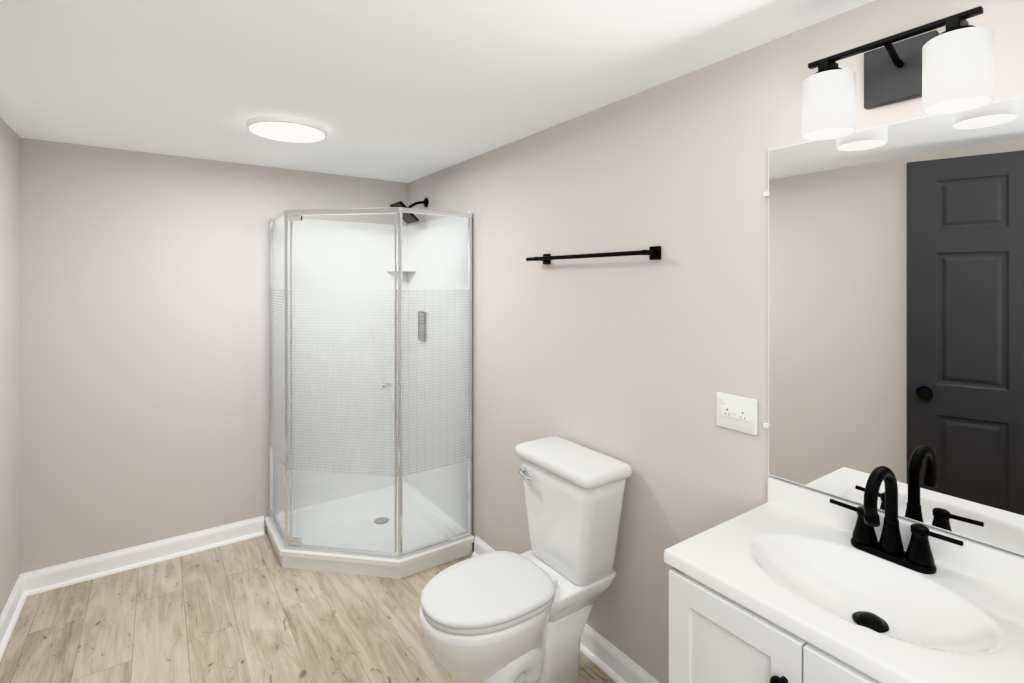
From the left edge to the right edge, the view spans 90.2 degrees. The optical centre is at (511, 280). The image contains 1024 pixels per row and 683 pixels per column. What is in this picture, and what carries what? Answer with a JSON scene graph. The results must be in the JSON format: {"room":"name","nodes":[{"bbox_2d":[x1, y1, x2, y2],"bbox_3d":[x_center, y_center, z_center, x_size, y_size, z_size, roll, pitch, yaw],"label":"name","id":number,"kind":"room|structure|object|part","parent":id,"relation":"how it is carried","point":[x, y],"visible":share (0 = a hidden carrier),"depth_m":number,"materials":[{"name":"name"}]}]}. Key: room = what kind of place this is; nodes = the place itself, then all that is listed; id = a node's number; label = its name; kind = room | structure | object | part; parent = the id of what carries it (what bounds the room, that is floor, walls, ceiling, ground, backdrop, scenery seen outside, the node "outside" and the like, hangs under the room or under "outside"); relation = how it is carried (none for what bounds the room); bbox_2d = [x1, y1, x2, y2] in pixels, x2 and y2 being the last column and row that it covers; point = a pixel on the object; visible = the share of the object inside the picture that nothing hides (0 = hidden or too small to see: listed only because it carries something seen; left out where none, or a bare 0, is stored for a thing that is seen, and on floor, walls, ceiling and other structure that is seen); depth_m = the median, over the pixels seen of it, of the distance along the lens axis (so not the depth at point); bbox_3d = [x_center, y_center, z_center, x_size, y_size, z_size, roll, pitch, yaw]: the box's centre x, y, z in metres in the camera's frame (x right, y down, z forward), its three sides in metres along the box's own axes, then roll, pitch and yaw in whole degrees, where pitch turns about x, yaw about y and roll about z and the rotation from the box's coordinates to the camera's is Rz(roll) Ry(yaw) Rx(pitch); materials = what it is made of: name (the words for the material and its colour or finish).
{"room":"bathroom","nodes":[
{"label":"bathroom","id":0,"kind":"room"},
{"bbox_2d":[0,117,19,615],"bbox_3d":[-1.538,0.420,1.135,0.120,2.250,3.260,0,0,-35],"label":"wall","id":1,"kind":"structure","parent":0,"point":[9,140],"depth_m":2.31,"materials":[{"name":"grey paint"}]},
{"bbox_2d":[0,574,26,660],"bbox_3d":[-1.493,1.492,1.203,0.031,0.105,3.200,0,0,-35],"label":"baseboard","id":2,"kind":"structure","parent":1,"relation":"attached to","point":[10,614],"depth_m":2.29,"materials":[{"name":"white wood"}]},
{"bbox_2d":[20,138,407,573],"bbox_3d":[-1.618,0.420,3.138,2.275,2.250,0.120,0,0,-35],"label":"wall","id":3,"kind":"structure","parent":0,"point":[144,276],"depth_m":2.78,"materials":[{"name":"grey paint"}]},
{"bbox_2d":[21,516,264,595],"bbox_3d":[-1.963,1.492,2.806,1.090,0.105,0.031,0,0,-35],"label":"baseboard","id":4,"kind":"structure","parent":3,"relation":"attached to","point":[69,573],"depth_m":2.76,"materials":[{"name":"white wood"}]},
{"bbox_2d":[0,532,615,682],"bbox_3d":[-0.385,1.575,1.364,2.275,0.060,4.440,0,0,-35],"label":"floor","id":5,"kind":"structure","parent":0,"point":[229,613],"depth_m":2.27,"materials":[{"name":"brown wood"}]},
{"bbox_2d":[265,198,474,578],"bbox_3d":[-0.863,0.494,3.009,0.937,2.102,0.947,0,0,-35],"label":"shower","id":6,"kind":"object","parent":5,"relation":"on","point":[370,324],"visible":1,"depth_m":3.01,"materials":[{"name":"clear glass"}]},
{"bbox_3d":[-1.358,0.529,2.962,0.001,1.808,0.459,0,0,-35],"label":"glass","id":7,"kind":"part","parent":6,"relation":"part of","materials":[{"name":"clear glass"}]},
{"bbox_3d":[-0.906,0.531,2.721,0.468,1.783,0.453,0,0,-35],"label":"glass door","id":8,"kind":"part","parent":6,"relation":"part of","materials":[{"name":"clear glass"}]},
{"bbox_3d":[-0.406,0.529,2.792,0.434,1.808,0.001,0,0,-35],"label":"glass","id":9,"kind":"part","parent":6,"relation":"part of","materials":[{"name":"clear glass"}]},
{"bbox_2d":[419,436,631,682],"bbox_3d":[0.022,1.114,1.876,0.747,0.862,0.464,0,0,-35],"label":"toilet","id":10,"kind":"object","parent":5,"relation":"on","point":[494,616],"visible":1,"depth_m":1.83,"materials":[{"name":"white ceramic"}]},
{"bbox_3d":[-0.087,1.086,1.801,0.477,0.050,0.380,0,0,-35],"label":"seat","id":11,"kind":"part","parent":10,"relation":"part of","materials":[{"name":"white plastic"}]},
{"bbox_2d":[664,466,1023,682],"bbox_3d":[0.730,0.982,1.086,0.516,1.126,0.640,0,0,-35],"label":"vanity","id":12,"kind":"object","parent":5,"relation":"on","point":[802,585],"visible":1,"depth_m":1.10,"materials":[{"name":"white"}]},
{"bbox_2d":[830,466,963,573],"bbox_3d":[0.841,0.530,1.157,0.157,0.220,0.259,0,0,-35],"label":"faucet","id":13,"kind":"object","parent":12,"relation":"on","point":[889,554],"depth_m":1.17,"materials":[{"name":"black metal"}]},
{"bbox_2d":[0,0,874,182],"bbox_3d":[-0.385,-0.745,1.364,2.275,0.080,4.440,0,0,-35],"label":"ceiling","id":14,"kind":"structure","parent":0,"point":[406,91],"depth_m":1.68,"materials":[{"name":"white paint"}]},
{"bbox_2d":[246,115,327,142],"bbox_3d":[-1.024,-0.690,2.333,0.340,0.029,0.340,0,0,-35],"label":"ceiling light","id":15,"kind":"object","parent":14,"relation":"attached to","point":[274,127],"depth_m":2.27,"materials":[{"name":"white plastic"}]},
{"bbox_2d":[408,0,1023,682],"bbox_3d":[0.534,0.420,1.930,0.120,2.250,4.320,0,0,-35],"label":"wall","id":16,"kind":"structure","parent":0,"point":[627,359],"depth_m":1.87,"materials":[{"name":"grey paint"}]},
{"bbox_2d":[471,536,659,682],"bbox_3d":[0.267,1.492,2.183,0.031,0.105,1.690,0,0,-35],"label":"baseboard","id":17,"kind":"structure","parent":16,"relation":"attached to","point":[618,666],"depth_m":2.02,"materials":[{"name":"white wood"}]},
{"bbox_2d":[526,246,660,263],"bbox_3d":[0.298,-0.101,2.099,0.069,0.048,0.724,0,0,-35],"label":"towel rail","id":18,"kind":"object","parent":16,"relation":"attached to","point":[654,252],"visible":1,"depth_m":1.96,"materials":[{"name":"black metal"}]},
{"bbox_2d":[716,392,757,435],"bbox_3d":[0.694,0.410,1.582,0.010,0.108,0.136,0,0,-35],"label":"outlet","id":19,"kind":"object","parent":16,"relation":"attached to","point":[738,413],"visible":1,"depth_m":1.57,"materials":[{"name":"white plastic"}]},
{"bbox_2d":[763,95,1023,555],"bbox_3d":[0.929,0.091,1.241,0.012,0.953,0.647,0,0,-35],"label":"mirror","id":20,"kind":"object","parent":16,"relation":"attached to","point":[896,250],"visible":1,"depth_m":1.22,"materials":[{"name":"white mirror"}]},
{"bbox_2d":[802,6,994,139],"bbox_3d":[0.879,-0.470,1.183,0.159,0.206,0.364,0,0,-35],"label":"sconce","id":21,"kind":"object","parent":16,"relation":"attached to","point":[953,70],"visible":1,"depth_m":1.19,"materials":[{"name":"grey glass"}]},
{"bbox_3d":[0.789,-0.437,1.273,0.114,0.140,0.114,0,0,-35],"label":"lamp shade","id":22,"kind":"part","parent":21,"relation":"part of","materials":[{"name":"white glass"}]},
{"bbox_3d":[0.932,-0.437,1.068,0.114,0.140,0.114,0,0,-35],"label":"lamp shade","id":23,"kind":"part","parent":21,"relation":"part of","materials":[{"name":"white glass"}]}
]}

